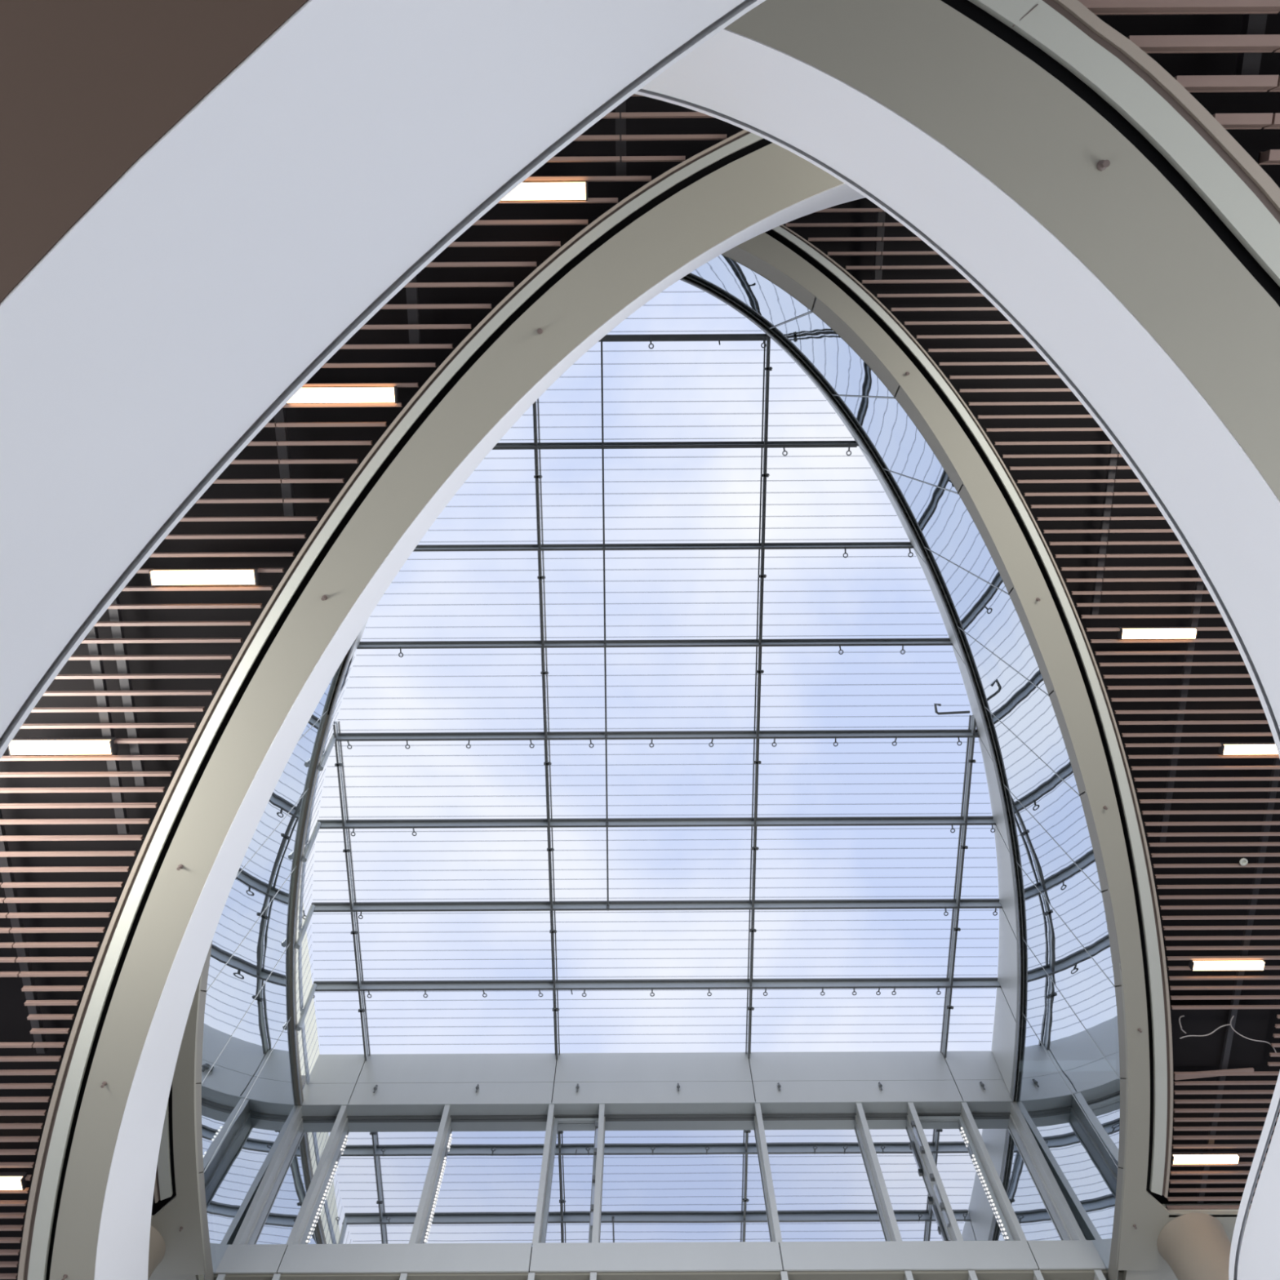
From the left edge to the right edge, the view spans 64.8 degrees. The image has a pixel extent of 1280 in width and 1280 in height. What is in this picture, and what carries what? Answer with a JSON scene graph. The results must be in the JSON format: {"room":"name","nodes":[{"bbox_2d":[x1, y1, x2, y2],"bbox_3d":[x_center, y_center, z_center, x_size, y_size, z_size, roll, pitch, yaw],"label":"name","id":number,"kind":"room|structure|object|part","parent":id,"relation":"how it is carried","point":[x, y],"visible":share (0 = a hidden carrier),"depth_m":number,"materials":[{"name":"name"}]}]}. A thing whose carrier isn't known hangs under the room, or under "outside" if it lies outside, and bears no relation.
{"room":"shopping mall","nodes":[
{"label":"shopping mall","id":0,"kind":"room"},
{"bbox_2d":[198,878,319,1279],"bbox_3d":[-9.117,6.962,22.562,0.400,7.930,33.500,0,-74,0],"label":"wall","id":1,"kind":"structure","parent":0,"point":[310,1024],"depth_m":26.89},
{"bbox_2d":[194,619,368,1279],"bbox_3d":[-4.148,1.562,15.611,2.377,5.390,16.810,23,-76,-6],"label":"wall","id":2,"kind":"structure","parent":0,"point":[250,1091],"depth_m":16.22,"materials":[{"name":"metal"}]},
{"bbox_3d":[-6.352,6.626,16.473,0.074,3.711,1.537,5,-74,-1],"label":"glass pane","id":3,"kind":"part","parent":2,"relation":"part of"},
{"bbox_3d":[-6.158,5.151,16.058,0.068,3.711,1.522,9,-74,-2],"label":"glass pane","id":4,"kind":"part","parent":2,"relation":"part of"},
{"bbox_3d":[-6.458,8.449,16.985,0.108,3.711,2.213,1,-74,0],"label":"glass pane","id":5,"kind":"part","parent":2,"relation":"part of","materials":[{"name":"glass"}]},
{"bbox_3d":[-5.861,3.712,15.653,0.066,3.711,1.508,13,-75,-4],"label":"glass pane","id":6,"kind":"part","parent":2,"relation":"part of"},
{"bbox_3d":[-5.462,2.318,15.261,0.068,3.711,1.491,17,-75,-5],"label":"glass pane","id":7,"kind":"part","parent":2,"relation":"part of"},
{"bbox_3d":[-6.346,6.173,18.845,0.035,0.140,1.692,4,-74,-1],"label":"fascia rail","id":8,"kind":"part","parent":2,"relation":"part of","materials":[{"name":"grey metal"}]},
{"bbox_3d":[-6.150,4.509,18.377,0.038,0.140,1.709,9,-74,-2],"label":"fascia rail","id":9,"kind":"part","parent":2,"relation":"part of","materials":[{"name":"grey metal"}]},
{"bbox_3d":[-6.202,5.301,18.682,0.221,1.309,0.100,16,-75,-4],"label":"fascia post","id":10,"kind":"part","parent":2,"relation":"part of","materials":[{"name":"grey metal"}]},
{"bbox_3d":[-6.418,7.792,19.300,0.029,0.140,1.593,1,-74,0],"label":"fascia rail","id":11,"kind":"part","parent":2,"relation":"part of","materials":[{"name":"grey metal"}]},
{"bbox_3d":[-6.329,6.964,19.149,0.195,1.307,0.100,9,-75,-3],"label":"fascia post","id":12,"kind":"part","parent":2,"relation":"part of","materials":[{"name":"grey metal"}]},
{"bbox_3d":[-5.933,3.639,18.215,0.244,1.311,0.099,22,-75,-6],"label":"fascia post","id":13,"kind":"part","parent":2,"relation":"part of","materials":[{"name":"grey metal"}]},
{"bbox_3d":[-5.800,2.843,17.909,0.039,0.140,1.744,13,-75,-4],"label":"fascia rail","id":14,"kind":"part","parent":2,"relation":"part of","materials":[{"name":"grey metal"}]},
{"bbox_3d":[-4.967,0.964,14.881,0.076,3.711,1.497,21,-75,-6],"label":"glass pane","id":15,"kind":"part","parent":2,"relation":"part of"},
{"bbox_3d":[-5.500,1.974,17.747,0.251,1.312,0.097,28,-76,-8],"label":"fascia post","id":16,"kind":"part","parent":2,"relation":"part of","materials":[{"name":"grey metal"}]},
{"bbox_3d":[-5.283,1.174,17.439,0.039,0.140,1.795,18,-75,-5],"label":"fascia rail","id":17,"kind":"part","parent":2,"relation":"part of","materials":[{"name":"grey metal"}]},
{"bbox_3d":[-4.585,-0.535,17.078,0.186,1.430,1.910,23,-76,-6],"label":"fascia panel","id":18,"kind":"part","parent":2,"relation":"part of","materials":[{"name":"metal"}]},
{"bbox_2d":[0,93,743,1279],"bbox_3d":[-4.702,-1.006,8.661,11.903,0.520,30.137,36,-77,-9],"label":"ceiling","id":19,"kind":"structure","parent":0,"point":[74,828],"depth_m":8.90,"materials":[{"name":"wood"}]},
{"bbox_2d":[0,1172,29,1190],"bbox_3d":[-6.733,5.490,10.217,1.009,0.100,0.132,0,-74,0],"label":"ceiling light","id":20,"kind":"object","parent":19,"relation":"attached to","point":[8,1180],"visible":1,"depth_m":10.18,"materials":[{"name":"plastic"}]},
{"bbox_2d":[0,1176,22,1190],"bbox_3d":[-6.733,5.497,10.193,0.985,0.049,0.116,0,-74,0],"label":"diffuser","id":21,"kind":"object","parent":20,"relation":"attached to","point":[6,1183],"depth_m":10.17,"materials":[{"name":"plastic"}]},
{"bbox_3d":[-5.928,-0.083,8.781,0.080,0.050,8.618,0,-74,0],"label":"carrier rail","id":22,"kind":"part","parent":19,"relation":"part of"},
{"bbox_2d":[8,737,118,755],"bbox_3d":[-5.118,0.944,8.940,0.914,0.100,0.132,0,-74,0],"label":"ceiling light","id":23,"kind":"object","parent":19,"relation":"attached to","point":[37,745],"visible":0.86,"depth_m":8.90,"materials":[{"name":"plastic"}]},
{"bbox_3d":[-4.785,-1.230,8.458,0.080,0.050,6.251,0,-74,0],"label":"carrier rail","id":24,"kind":"part","parent":19,"relation":"part of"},
{"bbox_3d":[-4.559,-1.459,8.394,0.080,0.050,5.777,0,-74,0],"label":"carrier rail","id":25,"kind":"part","parent":19,"relation":"part of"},
{"bbox_2d":[148,567,261,586],"bbox_3d":[-3.677,-0.534,8.524,0.892,0.100,0.132,0,-74,0],"label":"ceiling light","id":26,"kind":"object","parent":19,"relation":"attached to","point":[197,575],"visible":1,"depth_m":8.48,"materials":[{"name":"plastic"}]},
{"bbox_3d":[-2.967,-2.644,8.060,0.080,0.050,3.334,0,-74,0],"label":"carrier rail","id":27,"kind":"part","parent":19,"relation":"part of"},
{"bbox_2d":[285,386,399,404],"bbox_3d":[-2.400,-1.974,8.119,0.889,0.100,0.132,0,-74,0],"label":"ceiling light","id":28,"kind":"object","parent":19,"relation":"attached to","point":[351,394],"visible":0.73,"depth_m":8.07,"materials":[{"name":"plastic"}]},
{"bbox_3d":[-1.821,-3.313,7.872,0.080,0.050,1.959,0,-74,0],"label":"carrier rail","id":29,"kind":"part","parent":19,"relation":"part of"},
{"bbox_2d":[17,129,865,1279],"bbox_3d":[-2.317,1.944,9.866,4.419,1.444,19.544,36,-77,-9],"label":"fascia","id":30,"kind":"object","parent":19,"relation":"attached to","point":[89,1211],"visible":0.8,"depth_m":8.78,"materials":[{"name":"white paint"}]},
{"bbox_2d":[61,1274,67,1279],"bbox_3d":[-5.939,6.582,10.395,0.044,0.050,0.044,0,-74,0],"label":"sprinkler","id":31,"kind":"object","parent":30,"relation":"attached to","point":[65,1276],"visible":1,"depth_m":10.40,"materials":[{"name":"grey metal"}]},
{"bbox_2d":[100,1081,106,1088],"bbox_3d":[-5.194,4.308,9.755,0.044,0.050,0.044,0,-74,0],"label":"sprinkler","id":32,"kind":"object","parent":30,"relation":"attached to","point":[104,1083],"visible":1,"depth_m":9.76,"materials":[{"name":"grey metal"}]},
{"bbox_2d":[176,864,182,870],"bbox_3d":[-4.168,2.062,9.124,0.044,0.050,0.044,0,-74,0],"label":"sprinkler","id":33,"kind":"object","parent":30,"relation":"attached to","point":[180,866],"visible":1,"depth_m":9.13,"materials":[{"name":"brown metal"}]},
{"bbox_2d":[320,595,327,600],"bbox_3d":[-2.649,-0.350,8.446,0.044,0.050,0.044,0,-74,0],"label":"sprinkler","id":34,"kind":"object","parent":30,"relation":"attached to","point":[324,597],"visible":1,"depth_m":8.46,"materials":[{"name":"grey metal"}]},
{"bbox_2d":[537,328,542,333],"bbox_3d":[-0.783,-2.411,7.866,0.044,0.050,0.044,0,-74,0],"label":"sprinkler","id":35,"kind":"object","parent":30,"relation":"attached to","point":[540,331],"visible":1,"depth_m":7.88,"materials":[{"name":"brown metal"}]},
{"bbox_2d":[500,181,587,200],"bbox_3d":[-0.803,-3.428,7.710,0.803,0.100,0.132,0,-74,0],"label":"ceiling light","id":36,"kind":"object","parent":19,"relation":"attached to","point":[552,191],"visible":0.57,"depth_m":7.66,"materials":[{"name":"plastic"}]},
{"bbox_3d":[-0.147,-3.911,7.704,0.080,0.050,0.738,0,-74,0],"label":"carrier rail","id":37,"kind":"part","parent":19,"relation":"part of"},
{"bbox_2d":[0,0,765,759],"bbox_3d":[-1.770,-1.425,1.819,18.744,1.572,7.506,-41,-78,10],"label":"parapet","id":38,"kind":"object","parent":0,"point":[202,202],"visible":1,"depth_m":1.72,"materials":[{"name":"white paint"}]},
{"bbox_2d":[214,1050,1124,1279],"bbox_3d":[0.087,11.029,11.254,28.000,18.900,0.474,0,-74,0],"label":"wall","id":39,"kind":"structure","parent":0,"point":[706,1166],"depth_m":17.61,"materials":[{"name":"metal"}]},
{"bbox_3d":[-6.055,9.793,15.764,0.939,0.508,0.310,0,-74,0],"label":"spandrel panel","id":40,"kind":"part","parent":39,"relation":"part of","materials":[{"name":"metal"}]},
{"bbox_3d":[-6.046,9.455,17.538,0.972,3.091,0.001,0,-74,0],"label":"glass pane","id":41,"kind":"part","parent":39,"relation":"part of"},
{"bbox_2d":[306,1135,347,1242],"bbox_3d":[-5.396,9.435,17.431,0.033,2.323,0.040,29,-76,-8],"label":"string","id":42,"kind":"object","parent":39,"relation":"attached to","point":[346,1136],"visible":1,"depth_m":17.30,"materials":[{"name":"metal"}]},
{"bbox_3d":[-5.985,8.673,19.228,0.966,0.578,0.030,0,-74,0],"label":"fascia panel","id":43,"kind":"part","parent":39,"relation":"part of","materials":[{"name":"metal"}]},
{"bbox_3d":[-5.985,8.480,19.916,0.966,0.836,0.030,0,-74,0],"label":"fascia panel","id":44,"kind":"part","parent":39,"relation":"part of","materials":[{"name":"metal"}]},
{"bbox_3d":[-4.588,9.446,17.536,1.945,3.091,0.001,0,-74,0],"label":"glass pane","id":45,"kind":"part","parent":39,"relation":"part of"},
{"bbox_3d":[-3.640,9.778,15.760,3.858,0.508,0.310,0,-74,0],"label":"spandrel panel","id":46,"kind":"part","parent":39,"relation":"part of","materials":[{"name":"metal"}]},
{"bbox_2d":[423,1133,452,1241],"bbox_3d":[-3.480,9.421,17.437,0.033,2.342,0.040,29,-76,-8],"label":"string","id":47,"kind":"object","parent":39,"relation":"attached to","point":[451,1135],"visible":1,"depth_m":17.32,"materials":[{"name":"metal"}]},
{"bbox_3d":[-3.578,8.659,19.224,3.817,0.578,0.030,0,-74,0],"label":"fascia panel","id":48,"kind":"part","parent":39,"relation":"part of","materials":[{"name":"metal"}]},
{"bbox_3d":[-3.578,8.465,19.912,3.817,0.836,0.030,0,-74,0],"label":"fascia panel","id":49,"kind":"part","parent":39,"relation":"part of","materials":[{"name":"metal"}]},
{"bbox_3d":[-2.637,9.435,17.532,1.957,3.091,0.001,0,-74,0],"label":"glass pane","id":50,"kind":"part","parent":39,"relation":"part of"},
{"bbox_3d":[-1.185,9.401,17.481,0.827,2.971,0.066,0,-74,0],"label":"sash frame","id":51,"kind":"part","parent":39,"relation":"part of","materials":[{"name":"grey metal"}]},
{"bbox_3d":[-1.185,9.426,17.529,0.947,3.091,0.001,0,-74,0],"label":"glass pane","id":52,"kind":"part","parent":39,"relation":"part of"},
{"bbox_2d":[590,1122,598,1229],"bbox_3d":[-0.783,9.215,17.439,0.070,2.250,0.110,0,-74,0],"label":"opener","id":53,"kind":"object","parent":39,"relation":"attached to","point":[596,1123],"visible":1,"depth_m":17.22,"materials":[{"name":"metal"}]},
{"bbox_3d":[0.256,8.442,19.905,3.819,0.836,0.030,0,-74,0],"label":"fascia panel","id":54,"kind":"part","parent":39,"relation":"part of","materials":[{"name":"metal"}]},
{"bbox_3d":[0.256,8.636,19.217,3.819,0.578,0.030,0,-74,0],"label":"fascia panel","id":55,"kind":"part","parent":39,"relation":"part of","materials":[{"name":"metal"}]},
{"bbox_3d":[0.283,8.973,18.986,13.630,0.040,0.056,0,-74,0],"label":"head frame","id":56,"kind":"part","parent":39,"relation":"part of","materials":[{"name":"grey metal"}]},
{"bbox_3d":[0.249,9.755,15.753,3.888,0.508,0.310,0,-74,0],"label":"spandrel panel","id":57,"kind":"part","parent":39,"relation":"part of","materials":[{"name":"metal"}]},
{"bbox_3d":[0.747,9.414,17.526,2.918,3.091,0.001,0,-74,0],"label":"glass pane","id":58,"kind":"part","parent":39,"relation":"part of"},
{"bbox_3d":[3.157,9.400,17.522,1.901,3.091,0.001,0,-74,0],"label":"glass pane","id":59,"kind":"part","parent":39,"relation":"part of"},
{"bbox_3d":[4.125,8.419,19.898,3.886,0.836,0.030,0,-74,0],"label":"fascia panel","id":60,"kind":"part","parent":39,"relation":"part of","materials":[{"name":"metal"}]},
{"bbox_3d":[4.124,8.613,19.210,3.886,0.578,0.030,0,-74,0],"label":"fascia panel","id":61,"kind":"part","parent":39,"relation":"part of","materials":[{"name":"metal"}]},
{"bbox_3d":[4.593,9.391,17.519,0.972,3.091,0.001,0,-74,0],"label":"glass pane","id":62,"kind":"part","parent":39,"relation":"part of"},
{"bbox_3d":[4.161,9.731,15.746,3.905,0.508,0.310,0,-74,0],"label":"spandrel panel","id":63,"kind":"part","parent":39,"relation":"part of","materials":[{"name":"metal"}]},
{"bbox_2d":[911,1120,950,1227],"bbox_3d":[5.008,9.180,17.429,0.070,2.250,0.110,0,-74,0],"label":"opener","id":64,"kind":"object","parent":39,"relation":"attached to","point":[913,1123],"visible":1,"depth_m":17.08,"materials":[{"name":"metal"}]},
{"bbox_3d":[5.580,9.385,17.517,1.001,3.091,0.001,0,-74,0],"label":"glass pane","id":65,"kind":"part","parent":39,"relation":"part of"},
{"bbox_3d":[5.579,9.360,17.469,0.881,2.971,0.066,0,-74,0],"label":"sash frame","id":66,"kind":"part","parent":39,"relation":"part of","materials":[{"name":"grey metal"}]},
{"bbox_3d":[6.590,8.404,19.893,1.014,0.836,0.030,0,-74,0],"label":"fascia panel","id":67,"kind":"part","parent":39,"relation":"part of","materials":[{"name":"metal"}]},
{"bbox_3d":[6.590,8.598,19.205,1.014,0.578,0.030,0,-74,0],"label":"fascia panel","id":68,"kind":"part","parent":39,"relation":"part of","materials":[{"name":"metal"}]},
{"bbox_2d":[960,1127,1008,1239],"bbox_3d":[5.946,9.351,17.468,0.033,2.442,0.040,29,-76,-8],"label":"string","id":69,"kind":"object","parent":39,"relation":"attached to","point":[964,1135],"visible":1,"depth_m":17.33,"materials":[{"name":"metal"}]},
{"bbox_3d":[6.619,9.379,17.515,1.078,3.091,0.001,0,-74,0],"label":"glass pane","id":70,"kind":"part","parent":39,"relation":"part of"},
{"bbox_3d":[6.639,9.716,15.741,1.020,0.508,0.310,0,-74,0],"label":"spandrel panel","id":71,"kind":"part","parent":39,"relation":"part of","materials":[{"name":"metal"}]},
{"bbox_2d":[148,224,1248,1279],"bbox_3d":[-2.451,-0.165,12.638,26.227,0.600,26.509,0,-74,0],"label":"gallery","id":72,"kind":"object","parent":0,"point":[176,1200],"visible":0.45,"depth_m":13.03,"materials":[{"name":"beige paint"}]},
{"bbox_3d":[-4.368,1.056,12.727,2.139,0.050,15.703,27,-76,-7],"label":"edge trim","id":73,"kind":"part","parent":72,"relation":"part of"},
{"bbox_3d":[-4.346,1.048,12.751,2.131,0.050,15.652,27,-76,-7],"label":"edge trim","id":74,"kind":"part","parent":72,"relation":"part of","materials":[{"name":"brown metal"}]},
{"bbox_3d":[4.859,0.993,12.734,2.131,0.050,15.652,-27,-76,7],"label":"edge trim","id":75,"kind":"part","parent":72,"relation":"part of","materials":[{"name":"paint"}]},
{"bbox_3d":[4.881,1.001,12.710,2.139,0.050,15.703,-27,-76,7],"label":"edge trim","id":76,"kind":"part","parent":72,"relation":"part of","materials":[{"name":"metal"}]},
{"bbox_2d":[301,297,1115,1152],"bbox_3d":[0.263,1.597,14.249,29.521,8.028,28.610,0,-74,0],"label":"roof","id":77,"kind":"structure","parent":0,"point":[303,1077],"depth_m":16.91,"materials":[{"name":"grey paint"}]},
{"bbox_2d":[302,333,1002,1060],"bbox_3d":[0.268,1.188,18.187,13.561,0.259,14.867,0,-74,0],"label":"frame","id":78,"kind":"structure","parent":77,"relation":"attached to","point":[353,906],"depth_m":18.71,"materials":[{"name":"grey metal"}]},
{"bbox_3d":[-0.619,0.132,17.852,0.033,0.033,10.466,0,-74,0],"label":"tie rod","id":79,"kind":"part","parent":78,"relation":"part of","materials":[{"name":"grey metal"}]},
{"bbox_2d":[933,703,969,715],"bbox_3d":[5.571,1.229,18.019,0.648,0.077,0.218,0,-74,0],"label":"pipe","id":80,"kind":"object","parent":78,"relation":"attached to","point":[935,704],"visible":1,"depth_m":18.00,"materials":[{"name":"grey metal"}]},
{"bbox_2d":[680,246,1128,1279],"bbox_3d":[4.678,1.509,15.595,2.377,5.389,16.810,-24,-76,6],"label":"wall","id":81,"kind":"structure","parent":0,"point":[1046,831],"depth_m":15.12,"materials":[{"name":"glass"}]},
{"bbox_3d":[1.200,-5.298,15.738,2.175,1.430,0.241,28,-76,-8],"label":"fascia panel","id":82,"kind":"part","parent":81,"relation":"part of","materials":[{"name":"metal"}]},
{"bbox_3d":[1.111,-4.716,13.284,1.953,3.711,0.161,27,-76,-7],"label":"glass pane","id":83,"kind":"part","parent":81,"relation":"part of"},
{"bbox_3d":[2.913,-3.938,16.120,0.216,1.430,2.318,-40,-78,10],"label":"fascia panel","id":84,"kind":"part","parent":81,"relation":"part of","materials":[{"name":"metal"}]},
{"bbox_3d":[2.482,-3.790,13.544,1.407,3.711,0.133,43,-79,-11],"label":"glass pane","id":85,"kind":"part","parent":81,"relation":"part of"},
{"bbox_3d":[4.178,-2.259,16.592,0.183,1.430,2.026,-30,-76,8],"label":"fascia panel","id":86,"kind":"part","parent":81,"relation":"part of","materials":[{"name":"metal"}]},
{"bbox_3d":[3.406,-2.778,13.828,0.123,3.711,1.415,-36,-77,9],"label":"glass pane","id":87,"kind":"part","parent":81,"relation":"part of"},
{"bbox_3d":[5.095,-0.593,17.060,0.186,1.430,1.910,-24,-76,6],"label":"fascia panel","id":88,"kind":"part","parent":81,"relation":"part of","materials":[{"name":"metal"}]},
{"bbox_3d":[4.195,-1.637,14.149,0.107,3.711,1.461,-30,-76,8],"label":"glass pane","id":89,"kind":"part","parent":81,"relation":"part of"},
{"bbox_3d":[5.810,1.070,17.528,0.197,1.430,1.834,-19,-75,5],"label":"fascia panel","id":90,"kind":"part","parent":81,"relation":"part of","materials":[{"name":"metal"}]},
{"bbox_3d":[4.885,-0.401,14.496,0.090,3.711,1.481,-25,-76,7],"label":"glass pane","id":91,"kind":"part","parent":81,"relation":"part of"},
{"bbox_3d":[6.349,2.733,17.995,0.201,1.430,1.776,-14,-75,4],"label":"fascia panel","id":92,"kind":"part","parent":81,"relation":"part of","materials":[{"name":"metal"}]},
{"bbox_3d":[7.029,7.677,19.385,0.136,1.430,1.602,-2,-74,0],"label":"fascia panel","id":93,"kind":"part","parent":81,"relation":"part of","materials":[{"name":"metal"}]},
{"bbox_3d":[6.721,4.395,18.462,0.190,1.430,1.735,-9,-75,3],"label":"fascia panel","id":94,"kind":"part","parent":81,"relation":"part of","materials":[{"name":"metal"}]},
{"bbox_3d":[6.939,6.057,18.930,0.165,1.430,1.710,-5,-74,1],"label":"fascia panel","id":95,"kind":"part","parent":81,"relation":"part of","materials":[{"name":"metal"}]},
{"bbox_3d":[5.487,0.901,14.862,0.076,3.711,1.497,-21,-75,6],"label":"glass pane","id":96,"kind":"part","parent":81,"relation":"part of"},
{"bbox_3d":[5.999,2.249,15.241,0.068,3.711,1.491,-18,-75,5],"label":"glass pane","id":97,"kind":"part","parent":81,"relation":"part of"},
{"bbox_3d":[6.416,3.638,15.631,0.066,3.711,1.508,-14,-75,4],"label":"glass pane","id":98,"kind":"part","parent":81,"relation":"part of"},
{"bbox_3d":[7.076,8.368,16.960,0.108,3.711,2.213,-2,-74,0],"label":"glass pane","id":99,"kind":"part","parent":81,"relation":"part of","materials":[{"name":"glass"}]},
{"bbox_3d":[6.733,5.073,16.035,0.068,3.711,1.522,-9,-75,3],"label":"glass pane","id":100,"kind":"part","parent":81,"relation":"part of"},
{"bbox_3d":[6.946,6.546,16.449,0.074,3.711,1.537,-6,-74,2],"label":"glass pane","id":101,"kind":"part","parent":81,"relation":"part of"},
{"bbox_2d":[634,0,1279,1279],"bbox_3d":[2.846,0.584,5.994,3.842,1.486,13.382,-35,-77,9],"label":"parapet","id":102,"kind":"object","parent":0,"point":[1148,282],"visible":0.82,"depth_m":4.63,"materials":[{"name":"white paint"}]},
{"bbox_2d":[1096,160,1110,170],"bbox_3d":[2.046,-2.096,4.443,0.044,0.050,0.044,0,-74,0],"label":"sprinkler","id":103,"kind":"object","parent":102,"relation":"attached to","point":[1101,165],"visible":1,"depth_m":4.45,"materials":[{"name":"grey metal"}]},
{"bbox_3d":[1.761,1.534,5.573,8.036,0.050,10.672,0,-74,0],"label":"edge trim","id":104,"kind":"part","parent":102,"relation":"part of","materials":[{"name":"paint"}]},
{"bbox_3d":[3.057,0.574,5.277,3.283,0.050,13.386,-36,-77,9],"label":"edge trim","id":105,"kind":"part","parent":102,"relation":"part of","materials":[{"name":"metal"}]},
{"bbox_2d":[771,197,1279,1217],"bbox_3d":[8.112,-1.230,12.337,11.107,0.600,26.327,-24,-76,7],"label":"ceiling","id":106,"kind":"structure","parent":0,"point":[1174,702],"depth_m":12.87,"materials":[{"name":"wood"}]},
{"bbox_3d":[2.696,-4.642,11.290,0.080,0.050,1.200,0,-74,0],"label":"carrier rail","id":107,"kind":"part","parent":106,"relation":"part of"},
{"bbox_3d":[5.622,-2.776,11.814,0.080,0.050,5.114,0,-74,0],"label":"carrier rail","id":108,"kind":"part","parent":106,"relation":"part of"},
{"bbox_2d":[1116,626,1197,639],"bbox_3d":[6.385,-0.085,12.440,0.929,0.100,0.132,0,-74,0],"label":"ceiling light","id":109,"kind":"object","parent":106,"relation":"attached to","point":[1125,633],"visible":1,"depth_m":12.40,"materials":[{"name":"plastic"}]},
{"bbox_3d":[6.881,-1.291,12.231,0.080,0.050,8.214,0,-74,0],"label":"carrier rail","id":110,"kind":"part","parent":106,"relation":"part of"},
{"bbox_2d":[1178,1015,1186,1033],"bbox_3d":[7.537,5.354,14.001,0.086,0.075,0.307,-14,-75,4],"label":"cable","id":111,"kind":"object","parent":106,"relation":"attached to","point":[1181,1015],"visible":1,"depth_m":13.99,"materials":[{"name":"plastic"}]},
{"bbox_2d":[1179,1023,1230,1039],"bbox_3d":[7.872,5.468,14.032,0.710,0.075,0.052,-18,-75,5],"label":"cable","id":112,"kind":"object","parent":106,"relation":"attached to","point":[1229,1024],"visible":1,"depth_m":14.03,"materials":[{"name":"plastic"}]},
{"bbox_2d":[1170,1151,1239,1164],"bbox_3d":[8.156,7.488,14.569,0.958,0.100,0.132,0,-74,0],"label":"ceiling light","id":113,"kind":"object","parent":106,"relation":"attached to","point":[1177,1157],"visible":1,"depth_m":14.53,"materials":[{"name":"plastic"}]},
{"bbox_2d":[1173,1154,1239,1164],"bbox_3d":[8.156,7.495,14.544,0.934,0.049,0.116,0,-74,0],"label":"diffuser","id":114,"kind":"object","parent":113,"relation":"attached to","point":[1177,1158],"depth_m":14.52,"materials":[{"name":"plastic"}]},
{"bbox_3d":[9.306,8.391,14.834,3.143,0.200,0.040,0,-74,0],"label":"trim","id":115,"kind":"part","parent":106,"relation":"part of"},
{"bbox_3d":[8.089,6.107,14.207,1.107,0.030,0.094,-6,-74,2],"label":"loose panel","id":116,"kind":"part","parent":106,"relation":"part of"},
{"bbox_2d":[1188,960,1265,971],"bbox_3d":[7.979,4.412,13.704,0.978,0.100,0.132,0,-74,0],"label":"ceiling light","id":117,"kind":"object","parent":106,"relation":"attached to","point":[1194,965],"visible":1,"depth_m":13.66,"materials":[{"name":"plastic"}]},
{"bbox_3d":[8.250,1.536,13.025,0.080,0.050,14.104,0,-74,0],"label":"carrier rail","id":118,"kind":"part","parent":106,"relation":"part of","materials":[{"name":"metal"}]},
{"bbox_2d":[1239,857,1248,866],"bbox_3d":[7.952,2.924,13.276,0.100,0.020,0.100,0,-74,0],"label":"detector","id":119,"kind":"object","parent":106,"relation":"attached to","point":[1243,861],"visible":1,"depth_m":13.27,"materials":[{"name":"plastic"}]},
{"bbox_2d":[1217,742,1278,755],"bbox_3d":[7.889,1.387,12.854,0.959,0.100,0.132,0,-74,0],"label":"ceiling light","id":120,"kind":"object","parent":106,"relation":"attached to","point":[1255,748],"visible":1,"depth_m":12.81,"materials":[{"name":"plastic"}]},
{"bbox_2d":[1223,744,1278,754],"bbox_3d":[7.889,1.393,12.829,0.935,0.049,0.116,0,-74,0],"label":"diffuser","id":121,"kind":"object","parent":120,"relation":"attached to","point":[1228,748],"depth_m":12.81,"materials":[{"name":"plastic"}]},
{"bbox_2d":[1230,1015,1276,1053],"bbox_3d":[8.542,5.547,14.055,0.952,0.075,0.171,37,-77,-10],"label":"cable","id":122,"kind":"object","parent":106,"relation":"attached to","point":[1233,1015],"visible":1,"depth_m":14.04,"materials":[{"name":"plastic"}]},
{"bbox_2d":[1078,0,1279,188],"bbox_3d":[4.822,-2.644,4.689,10.949,0.520,22.270,-35,-77,9],"label":"ceiling","id":123,"kind":"structure","parent":0,"point":[1225,54],"depth_m":4.56,"materials":[{"name":"wood"}]},
{"bbox_3d":[2.761,-3.038,4.459,0.080,0.050,1.082,0,-74,0],"label":"carrier rail","id":124,"kind":"part","parent":123,"relation":"part of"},
{"bbox_3d":[0.006,1.423,-1.366,32.000,0.200,30.000,0,-74,0],"label":"floor","id":125,"kind":"structure","parent":0,"visible":0},
{"bbox_2d":[147,1225,165,1279],"bbox_3d":[-7.512,10.769,8.382,1.000,13.509,1.000,0,-74,0],"label":"column","id":126,"kind":"structure","parent":125,"relation":"on","point":[157,1250],"depth_m":14.72,"materials":[{"name":"beige paint"}]},
{"bbox_2d":[1156,1213,1231,1279],"bbox_3d":[8.126,10.675,8.354,1.000,13.509,1.000,0,-74,0],"label":"column","id":127,"kind":"structure","parent":125,"relation":"on","point":[1195,1246],"depth_m":14.38,"materials":[{"name":"beige paint"}]}
]}

